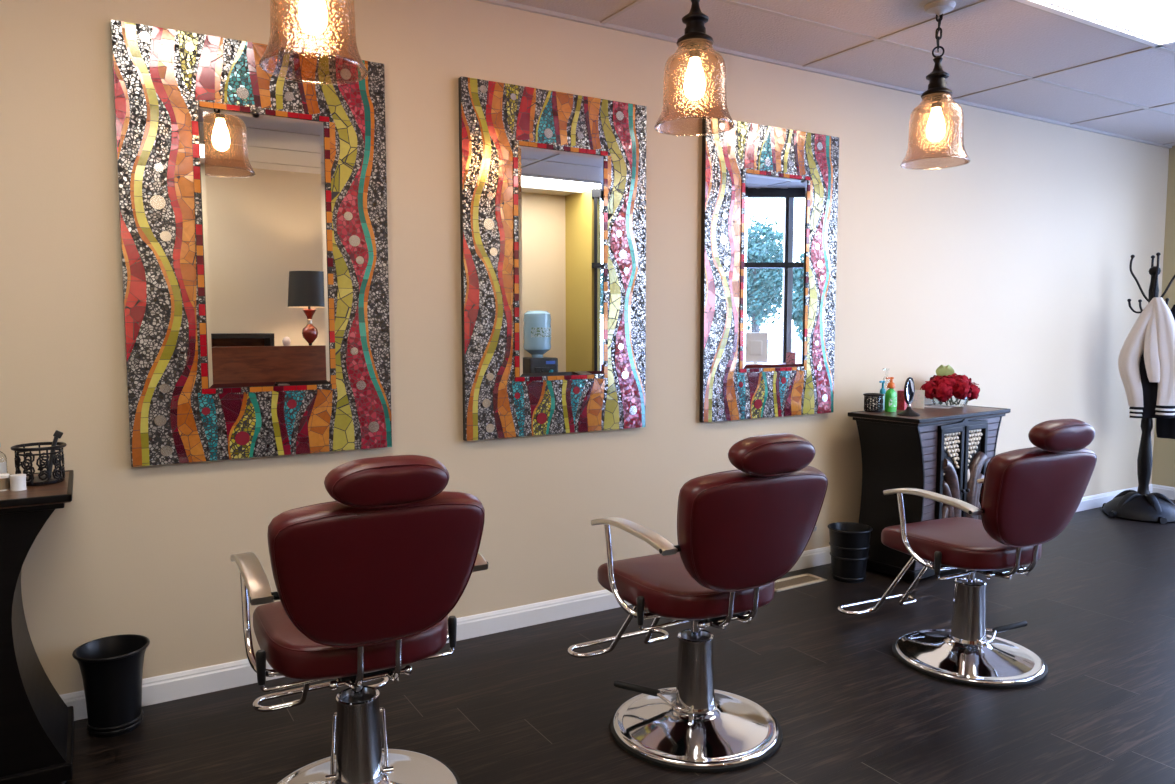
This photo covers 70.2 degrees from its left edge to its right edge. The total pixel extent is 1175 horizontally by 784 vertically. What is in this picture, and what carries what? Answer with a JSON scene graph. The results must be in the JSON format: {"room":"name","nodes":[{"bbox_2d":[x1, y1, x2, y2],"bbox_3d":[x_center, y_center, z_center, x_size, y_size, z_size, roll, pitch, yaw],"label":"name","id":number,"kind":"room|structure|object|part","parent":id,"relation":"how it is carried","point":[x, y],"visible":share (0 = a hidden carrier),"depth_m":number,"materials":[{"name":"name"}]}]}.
{"room":"salon","nodes":[
{"label":"salon","id":0,"kind":"room"},
{"bbox_2d":[0,0,1168,694],"bbox_3d":[0.454,-0.329,4.087,9.240,2.640,0.120,-3,5,-31],"label":"wall","id":1,"kind":"structure","parent":0,"point":[1007,268],"depth_m":3.59,"materials":[{"name":"beige paint"}]},
{"bbox_2d":[111,20,391,466],"bbox_3d":[-1.161,-0.496,3.007,0.900,1.464,0.036,-3,5,-31],"label":"mirror","id":2,"kind":"object","parent":1,"relation":"attached to","point":[253,201],"visible":1,"depth_m":2.97,"materials":[{"name":"multicoloured mirror"}]},
{"bbox_3d":[-1.147,-0.501,2.998,0.417,0.960,0.005,-3,5,-31],"label":"looking glass","id":3,"kind":"part","parent":2,"relation":"part of","materials":[{"name":"white mirror"}]},
{"bbox_2d":[458,76,646,440],"bbox_3d":[-0.123,-0.547,3.629,0.900,1.464,0.036,-3,5,-31],"label":"mirror","id":4,"kind":"object","parent":1,"relation":"attached to","point":[553,183],"visible":1,"depth_m":3.59,"materials":[{"name":"multicoloured mirror"}]},
{"bbox_3d":[-0.109,-0.553,3.619,0.417,0.960,0.005,-3,5,-31],"label":"looking glass","id":5,"kind":"part","parent":4,"relation":"part of","materials":[{"name":"white mirror"}]},
{"bbox_2d":[59,484,1151,720],"bbox_3d":[0.491,0.945,4.130,9.000,0.092,0.016,-3,5,-31],"label":"baseboard","id":6,"kind":"structure","parent":1,"relation":"attached to","point":[193,682],"depth_m":3.56,"materials":[{"name":"white paint"}]},
{"bbox_2d":[699,116,838,422],"bbox_3d":[0.943,-0.600,4.267,0.900,1.464,0.036,-3,5,-31],"label":"mirror","id":7,"kind":"object","parent":1,"relation":"attached to","point":[769,202],"visible":0.98,"depth_m":4.23,"materials":[{"name":"multicoloured mirror"}]},
{"bbox_3d":[0.957,-0.606,4.258,0.417,0.960,0.005,-3,5,-31],"label":"looking glass","id":8,"kind":"part","parent":7,"relation":"part of","materials":[{"name":"white mirror"}]},
{"bbox_2d":[476,0,1171,148],"bbox_3d":[0.487,-1.632,3.923,9.000,0.016,0.018,-3,5,-31],"label":"trim","id":9,"kind":"structure","parent":1,"relation":"attached to","point":[496,2],"depth_m":4.22,"materials":[{"name":"silver metal"}]},
{"bbox_2d":[600,0,1174,144],"bbox_3d":[1.628,-1.488,2.029,9.000,0.008,4.450,-3,5,-31],"label":"trim","id":10,"kind":"structure","parent":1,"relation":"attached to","point":[874,39],"depth_m":4.01,"materials":[{"name":"silver metal"}]},
{"bbox_2d":[64,499,1174,783],"bbox_3d":[1.632,1.191,2.243,9.240,0.100,4.690,-3,5,-31],"label":"floor","id":11,"kind":"structure","parent":0,"point":[1097,604],"depth_m":2.96,"materials":[{"name":"brown wood"}]},
{"bbox_2d":[0,470,73,783],"bbox_3d":[-1.960,0.713,2.329,0.934,0.850,0.464,-3,5,-31],"label":"console table","id":12,"kind":"object","parent":11,"relation":"on","point":[37,726],"visible":1,"depth_m":2.34,"materials":[{"name":"brown wood"}]},
{"bbox_2d":[0,451,7,472],"bbox_3d":[-1.782,0.188,2.493,0.082,0.173,0.057,-3,5,-31],"label":"pump bottle","id":13,"kind":"object","parent":12,"relation":"on","point":[3,466],"visible":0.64,"depth_m":2.50,"materials":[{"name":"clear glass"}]},
{"bbox_2d":[0,473,9,490],"bbox_3d":[-1.684,0.259,2.402,0.042,0.046,0.042,-3,5,-31],"label":"jar","id":14,"kind":"object","parent":12,"relation":"on","point":[4,477],"visible":0.99,"depth_m":2.39,"materials":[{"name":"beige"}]},
{"bbox_3d":[-1.684,0.241,2.401,0.042,0.010,0.042,-3,5,-31],"label":"lid","id":15,"kind":"part","parent":14,"relation":"part of","materials":[{"name":"white"}]},
{"bbox_2d":[9,474,26,490],"bbox_3d":[-1.637,0.260,2.405,0.040,0.044,0.040,-3,5,-31],"label":"jar","id":16,"kind":"object","parent":12,"relation":"on","point":[17,481],"visible":1,"depth_m":2.39,"materials":[{"name":"white"}]},
{"bbox_3d":[-1.637,0.242,2.404,0.040,0.010,0.040,-3,5,-31],"label":"lid","id":17,"kind":"part","parent":16,"relation":"part of","materials":[{"name":"white"}]},
{"bbox_3d":[-1.960,0.323,2.297,0.895,0.016,0.430,-3,5,-31],"label":"moulding","id":18,"kind":"part","parent":12,"relation":"part of","materials":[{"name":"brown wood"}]},
{"bbox_2d":[11,442,66,485],"bbox_3d":[-1.648,0.215,2.518,0.142,0.114,0.142,-3,5,-31],"label":"basket","id":19,"kind":"object","parent":12,"relation":"on","point":[39,480],"visible":0.93,"depth_m":2.49,"materials":[{"name":"brown metal"}]},
{"bbox_2d":[47,430,62,477],"bbox_3d":[-1.620,0.188,2.543,0.019,0.143,0.052,4,6,44],"label":"hair clip","id":20,"kind":"object","parent":19,"relation":"in","point":[58,434],"visible":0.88,"depth_m":2.54,"materials":[{"name":"black plastic"}]},
{"bbox_2d":[72,634,149,737],"bbox_3d":[-1.557,0.968,2.749,0.222,0.273,0.222,-3,5,-31],"label":"waste bin","id":21,"kind":"object","parent":11,"relation":"on","point":[111,667],"visible":1,"depth_m":2.69,"materials":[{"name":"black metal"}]},
{"bbox_2d":[230,455,488,783],"bbox_3d":[-0.658,0.626,2.325,0.585,1.020,0.939,-3,5,-29],"label":"salon chair","id":22,"kind":"object","parent":11,"relation":"on","point":[368,580],"visible":1,"depth_m":2.02,"materials":[{"name":"red leather"}]},
{"bbox_3d":[-0.847,0.452,2.102,0.050,0.046,0.418,-3,5,-29],"label":"armrest","id":23,"kind":"part","parent":22,"relation":"part of","materials":[{"name":"silver metal"}]},
{"bbox_3d":[-0.823,0.587,2.165,0.249,0.279,0.105,1,5,18],"label":"arm post","id":24,"kind":"part","parent":22,"relation":"part of","materials":[{"name":"silver metal"}]},
{"bbox_3d":[-0.742,0.734,2.125,0.171,0.039,0.018,-2,5,-18],"label":"lever","id":25,"kind":"part","parent":22,"relation":"part of","materials":[{"name":"silver metal"}]},
{"bbox_3d":[-0.714,0.992,2.337,0.032,0.130,0.135,-1,5,-15],"label":"pedal rod","id":26,"kind":"part","parent":22,"relation":"part of","materials":[{"name":"silver metal"}]},
{"bbox_3d":[-0.643,0.641,2.299,0.476,0.098,0.480,-3,5,-29],"label":"seat","id":27,"kind":"part","parent":22,"relation":"part of","materials":[{"name":"red leather"}]},
{"bbox_3d":[-0.622,0.711,2.266,0.240,0.038,0.285,-3,5,-29],"label":"seat plate","id":28,"kind":"part","parent":22,"relation":"part of","materials":[{"name":"black metal"}]},
{"bbox_3d":[-0.497,0.430,2.017,0.512,0.372,0.164,-3,5,-29],"label":"backrest","id":29,"kind":"part","parent":22,"relation":"part of","materials":[{"name":"red leather"}]},
{"bbox_3d":[-0.571,0.989,2.375,0.032,0.130,0.135,-1,5,-15],"label":"pedal rod","id":30,"kind":"part","parent":22,"relation":"part of","materials":[{"name":"silver metal"}]},
{"bbox_3d":[-0.438,0.720,2.294,0.171,0.039,0.018,-4,6,-39],"label":"lever","id":31,"kind":"part","parent":22,"relation":"part of","materials":[{"name":"silver metal"}]},
{"bbox_3d":[-0.439,0.569,2.378,0.105,0.279,0.249,1,5,14],"label":"arm post","id":32,"kind":"part","parent":22,"relation":"part of","materials":[{"name":"silver metal"}]},
{"bbox_3d":[-0.382,0.430,2.359,0.050,0.046,0.418,-3,5,-29],"label":"armrest","id":33,"kind":"part","parent":22,"relation":"part of","materials":[{"name":"silver metal"}]},
{"bbox_2d":[568,433,827,772],"bbox_3d":[0.322,0.594,2.760,0.585,1.012,0.939,-3,5,-29],"label":"salon chair","id":34,"kind":"object","parent":11,"relation":"on","point":[740,531],"visible":1,"depth_m":2.51,"materials":[{"name":"red leather"}]},
{"bbox_3d":[0.157,0.559,2.601,0.249,0.279,0.105,1,5,18],"label":"arm post","id":35,"kind":"part","parent":34,"relation":"part of","materials":[{"name":"silver metal"}]},
{"bbox_3d":[0.133,0.423,2.538,0.050,0.046,0.418,-3,5,-29],"label":"armrest","id":36,"kind":"part","parent":34,"relation":"part of","materials":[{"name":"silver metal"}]},
{"bbox_3d":[0.238,0.706,2.562,0.171,0.039,0.018,-2,5,-18],"label":"lever","id":37,"kind":"part","parent":34,"relation":"part of","materials":[{"name":"silver metal"}]},
{"bbox_3d":[0.307,1.005,2.801,0.165,0.028,0.038,-1,5,-8],"label":"pedal rod","id":38,"kind":"part","parent":34,"relation":"part of","materials":[{"name":"silver metal"}]},
{"bbox_3d":[0.280,1.012,2.713,0.165,0.027,0.038,4,6,42],"label":"pedal rod","id":39,"kind":"part","parent":34,"relation":"part of","materials":[{"name":"silver metal"}]},
{"bbox_3d":[0.336,0.613,2.735,0.476,0.098,0.480,-3,5,-29],"label":"seat","id":40,"kind":"part","parent":34,"relation":"part of","materials":[{"name":"red leather"}]},
{"bbox_3d":[0.358,0.683,2.702,0.240,0.038,0.285,-3,5,-29],"label":"seat plate","id":41,"kind":"part","parent":34,"relation":"part of","materials":[{"name":"black metal"}]},
{"bbox_3d":[0.483,0.402,2.453,0.512,0.372,0.164,-3,5,-29],"label":"backrest","id":42,"kind":"part","parent":34,"relation":"part of","materials":[{"name":"red leather"}]},
{"bbox_2d":[775,573,826,591],"bbox_3d":[1.052,0.975,4.287,0.360,0.006,0.135,-3,5,-32],"label":"floor vent","id":43,"kind":"object","parent":11,"relation":"in","point":[796,581],"visible":0.78,"depth_m":4.30,"materials":[{"name":"beige metal"}]},
{"bbox_2d":[827,522,872,582],"bbox_3d":[1.362,0.836,4.351,0.224,0.273,0.224,-3,5,-31],"label":"waste bin","id":44,"kind":"object","parent":11,"relation":"on","point":[849,542],"visible":1,"depth_m":4.28,"materials":[{"name":"black metal"}]},
{"bbox_2d":[848,403,1010,582],"bbox_3d":[1.883,0.526,4.597,0.884,0.850,0.444,-3,6,-36],"label":"base cabinet","id":45,"kind":"object","parent":11,"relation":"on","point":[944,451],"visible":0.68,"depth_m":4.39,"materials":[{"name":"brown wood"}]},
{"bbox_2d":[863,393,883,411],"bbox_3d":[1.550,0.058,4.532,0.110,0.097,0.110,-3,5,-31],"label":"jar","id":46,"kind":"object","parent":45,"relation":"on","point":[879,396],"visible":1,"depth_m":4.50,"materials":[{"name":"black metal"}]},
{"bbox_2d":[879,381,885,409],"bbox_3d":[1.635,0.017,4.642,0.041,0.160,0.067,4,6,42],"label":"pump bottle","id":47,"kind":"object","parent":45,"relation":"on","point":[882,390],"visible":0.52,"depth_m":4.63,"materials":[{"name":"teal plastic"}]},
{"bbox_2d":[884,377,896,411],"bbox_3d":[1.641,0.013,4.530,0.079,0.187,0.050,-3,6,-37],"label":"pump bottle","id":48,"kind":"object","parent":45,"relation":"on","point":[890,395],"visible":1,"depth_m":4.51,"materials":[{"name":"green plastic"}]},
{"bbox_3d":[1.577,0.536,4.388,0.080,0.763,0.366,-3,6,-36],"label":"panel","id":49,"kind":"part","parent":45,"relation":"part of","materials":[{"name":"brown wood"}]},
{"bbox_2d":[897,390,907,409],"bbox_3d":[1.740,0.046,4.622,0.034,0.106,0.045,-4,6,-39],"label":"box","id":50,"kind":"object","parent":45,"relation":"on","point":[901,404],"visible":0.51,"depth_m":4.61,"materials":[{"name":"red cardboard"}]},
{"bbox_2d":[897,377,919,415],"bbox_3d":[1.668,0.022,4.337,0.112,0.200,0.115,4,6,42],"label":"vanity mirror","id":51,"kind":"object","parent":45,"relation":"on","point":[909,388],"visible":1,"depth_m":4.32,"materials":[{"name":"brown metal"}]},
{"bbox_2d":[910,390,924,408],"bbox_3d":[1.827,0.039,4.715,0.132,0.104,0.031,1,5,15],"label":"greeting card","id":52,"kind":"object","parent":45,"relation":"on","point":[919,396],"visible":0.54,"depth_m":4.70,"materials":[{"name":"beige paper"}]},
{"bbox_3d":[1.876,0.134,4.574,0.845,0.016,0.390,-3,6,-36],"label":"moulding","id":53,"kind":"part","parent":45,"relation":"part of","materials":[{"name":"brown wood"}]},
{"bbox_2d":[931,405,954,407],"bbox_3d":[2.040,0.083,4.812,0.124,0.001,0.200,4,6,39],"label":"paper sheet","id":54,"kind":"object","parent":45,"relation":"on","point":[935,406],"visible":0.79,"depth_m":4.79,"materials":[{"name":"white paper"}]},
{"bbox_2d":[920,365,979,406],"bbox_3d":[2.096,-0.040,4.836,0.372,0.239,0.288,-4,6,-42],"label":"flower bouquet","id":55,"kind":"object","parent":54,"relation":"on","point":[942,386],"visible":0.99,"depth_m":4.76,"materials":[{"name":"red plant"}]},
{"bbox_2d":[931,396,968,406],"bbox_3d":[2.094,0.050,4.836,0.200,0.061,0.200,-3,5,-31],"label":"glass bowl","id":56,"kind":"object","parent":54,"relation":"on","point":[966,399],"depth_m":4.81,"materials":[{"name":"clear glass"}]},
{"bbox_3d":[1.894,0.538,4.383,0.217,0.710,0.027,-3,6,-36],"label":"door","id":57,"kind":"part","parent":45,"relation":"part of","materials":[{"name":"brown wood"}]},
{"bbox_3d":[2.083,0.526,4.520,0.217,0.710,0.027,-3,6,-36],"label":"door","id":58,"kind":"part","parent":45,"relation":"part of","materials":[{"name":"brown wood"}]},
{"bbox_3d":[2.177,0.501,4.822,0.080,0.763,0.366,-3,6,-36],"label":"panel","id":59,"kind":"part","parent":45,"relation":"part of","materials":[{"name":"brown wood"}]},
{"bbox_2d":[838,419,1096,688],"bbox_3d":[1.478,0.558,3.331,0.585,0.990,0.939,-2,5,-26],"label":"salon chair","id":60,"kind":"object","parent":11,"relation":"on","point":[1029,496],"visible":1,"depth_m":3.09,"materials":[{"name":"red leather"}]},
{"bbox_3d":[1.305,0.532,3.182,0.249,0.279,0.105,2,5,21],"label":"arm post","id":61,"kind":"part","parent":60,"relation":"part of","materials":[{"name":"silver metal"}]},
{"bbox_3d":[1.278,0.397,3.119,0.050,0.046,0.418,-2,5,-26],"label":"armrest","id":62,"kind":"part","parent":60,"relation":"part of","materials":[{"name":"silver metal"}]},
{"bbox_3d":[1.383,0.680,3.138,0.171,0.039,0.018,-1,5,-15],"label":"lever","id":63,"kind":"part","parent":60,"relation":"part of","materials":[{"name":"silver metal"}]},
{"bbox_3d":[1.491,0.588,3.306,0.476,0.098,0.480,-2,5,-26],"label":"seat","id":64,"kind":"part","parent":60,"relation":"part of","materials":[{"name":"red leather"}]},
{"bbox_3d":[1.756,0.378,3.352,0.050,0.046,0.418,-2,5,-26],"label":"armrest","id":65,"kind":"part","parent":60,"relation":"part of","materials":[{"name":"silver metal"}]},
{"bbox_3d":[1.577,0.965,3.279,0.165,0.028,0.038,-4,6,-40],"label":"pedal rod","id":66,"kind":"part","parent":60,"relation":"part of","materials":[{"name":"silver metal"}]},
{"bbox_3d":[1.511,0.657,3.272,0.240,0.038,0.285,-2,5,-26],"label":"seat plate","id":67,"kind":"part","parent":60,"relation":"part of","materials":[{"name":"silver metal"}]},
{"bbox_3d":[1.623,0.377,3.016,0.512,0.372,0.164,-2,5,-26],"label":"backrest","id":68,"kind":"part","parent":60,"relation":"part of","materials":[{"name":"red leather"}]},
{"bbox_2d":[1102,252,1174,523],"bbox_3d":[3.828,-0.039,5.724,0.502,1.792,0.494,-3,5,-31],"label":"coat rack","id":69,"kind":"object","parent":11,"relation":"on","point":[1141,505],"visible":0.88,"depth_m":5.70,"materials":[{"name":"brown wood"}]},
{"bbox_3d":[3.763,0.762,5.899,0.055,0.166,0.235,-3,5,-31],"label":"leg","id":70,"kind":"part","parent":69,"relation":"part of","materials":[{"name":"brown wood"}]},
{"bbox_3d":[3.697,0.774,5.748,0.235,0.166,0.055,-1,5,-12],"label":"leg","id":71,"kind":"part","parent":69,"relation":"part of","materials":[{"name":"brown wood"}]},
{"bbox_2d":[1118,297,1174,418],"bbox_3d":[3.773,-0.226,5.590,0.380,0.806,0.202,3,6,37],"label":"jacket","id":72,"kind":"object","parent":69,"relation":"hanging from","point":[1146,360],"visible":1,"depth_m":5.53,"materials":[{"name":"white fabric"}]},
{"bbox_3d":[3.733,-0.322,5.519,0.102,0.513,0.056,1,5,16],"label":"panel","id":73,"kind":"part","parent":72,"relation":"part of","materials":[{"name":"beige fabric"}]},
{"bbox_3d":[3.834,-0.013,5.715,0.110,1.546,0.110,-3,5,-31],"label":"post","id":74,"kind":"part","parent":69,"relation":"part of","materials":[{"name":"brown wood"}]},
{"bbox_3d":[3.821,0.783,5.638,0.055,0.166,0.235,0,5,6],"label":"leg","id":75,"kind":"part","parent":69,"relation":"part of","materials":[{"name":"brown wood"}]},
{"bbox_3d":[3.964,0.776,5.721,0.235,0.166,0.055,2,5,24],"label":"leg","id":76,"kind":"part","parent":69,"relation":"part of","materials":[{"name":"brown wood"}]},
{"bbox_2d":[1156,305,1174,438],"bbox_3d":[3.984,-0.136,5.616,0.250,0.900,0.148,3,6,34],"label":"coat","id":77,"kind":"object","parent":69,"relation":"hanging from","point":[1165,428],"visible":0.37,"depth_m":5.64,"materials":[{"name":"black fabric"}]},
{"bbox_2d":[504,0,1174,145],"bbox_3d":[1.628,-1.540,2.024,9.240,0.100,4.690,-3,5,-31],"label":"ceiling","id":78,"kind":"structure","parent":0,"point":[1007,35],"depth_m":4.01,"materials":[{"name":"tile"}]},
{"bbox_2d":[259,0,367,84],"bbox_3d":[-0.723,-1.174,2.187,0.274,0.648,0.274,-3,5,-31],"label":"pendant lamp","id":79,"kind":"object","parent":78,"relation":"hanging from","point":[313,18],"visible":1,"depth_m":2.18,"materials":[{"name":"orange glass"}]},
{"bbox_3d":[-0.722,-1.014,2.200,0.072,0.140,0.072,-3,5,-31],"label":"bulb","id":80,"kind":"part","parent":79,"relation":"part of","materials":[{"name":"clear glass"}]},
{"bbox_2d":[654,0,734,136],"bbox_3d":[0.365,-1.228,2.839,0.274,0.648,0.274,0,5,-4],"label":"pendant lamp","id":81,"kind":"object","parent":78,"relation":"hanging from","point":[695,39],"visible":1,"depth_m":2.82,"materials":[{"name":"orange glass"}]},
{"bbox_3d":[0.366,-1.050,2.853,0.269,0.289,0.269,0,5,-4],"label":"lamp shade","id":82,"kind":"part","parent":81,"relation":"part of","materials":[{"name":"orange glass"}]},
{"bbox_3d":[0.366,-1.068,2.852,0.072,0.140,0.072,0,5,-4],"label":"bulb","id":83,"kind":"part","parent":81,"relation":"part of","materials":[{"name":"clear glass"}]},
{"bbox_2d":[689,42,700,58],"bbox_3d":[0.365,-1.160,2.844,0.040,0.054,0.040,0,5,-4],"label":"socket","id":84,"kind":"object","parent":81,"relation":"attached to","point":[693,54],"depth_m":2.83,"materials":[{"name":"brown metal"}]},
{"bbox_2d":[900,0,969,169],"bbox_3d":[1.461,-1.282,3.494,0.274,0.648,0.274,2,5,23],"label":"pendant lamp","id":85,"kind":"object","parent":78,"relation":"hanging from","point":[937,90],"visible":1,"depth_m":3.47,"materials":[{"name":"orange glass"}]},
{"bbox_3d":[1.461,-1.105,3.509,0.269,0.289,0.269,2,5,23],"label":"lamp shade","id":86,"kind":"part","parent":85,"relation":"part of","materials":[{"name":"orange glass"}]},
{"bbox_3d":[1.461,-1.122,3.507,0.072,0.140,0.072,2,5,23],"label":"bulb","id":87,"kind":"part","parent":85,"relation":"part of","materials":[{"name":"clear glass"}]},
{"bbox_2d":[931,95,941,107],"bbox_3d":[1.461,-1.215,3.500,0.040,0.054,0.040,2,5,23],"label":"socket","id":88,"kind":"object","parent":85,"relation":"attached to","point":[933,97],"depth_m":3.48,"materials":[{"name":"brown metal"}]},
{"bbox_3d":[1.460,-1.502,3.477,0.022,0.174,0.021,-2,5,-22],"label":"chain","id":89,"kind":"part","parent":85,"relation":"part of","materials":[{"name":"brown metal"}]},
{"bbox_2d":[1015,0,1174,47],"bbox_3d":[2.343,-1.597,3.414,1.196,0.015,0.588,-3,5,-31],"label":"recessed light","id":90,"kind":"object","parent":78,"relation":"in","point":[1149,22],"visible":1,"depth_m":3.57,"materials":[{"name":"white paint"}]},
{"bbox_2d":[1151,146,1174,486],"bbox_3d":[4.988,-0.440,5.388,0.120,2.640,2.310,-3,5,-31],"label":"wall","id":91,"kind":"structure","parent":0,"point":[1163,466],"depth_m":6.29,"materials":[{"name":"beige paint"}]},
{"bbox_2d":[1152,484,1174,499],"bbox_3d":[4.932,0.832,5.455,0.016,0.092,2.310,-3,5,-31],"label":"baseboard","id":92,"kind":"structure","parent":91,"relation":"attached to","point":[1169,492],"depth_m":6.35,"materials":[{"name":"white paint"}]}
]}

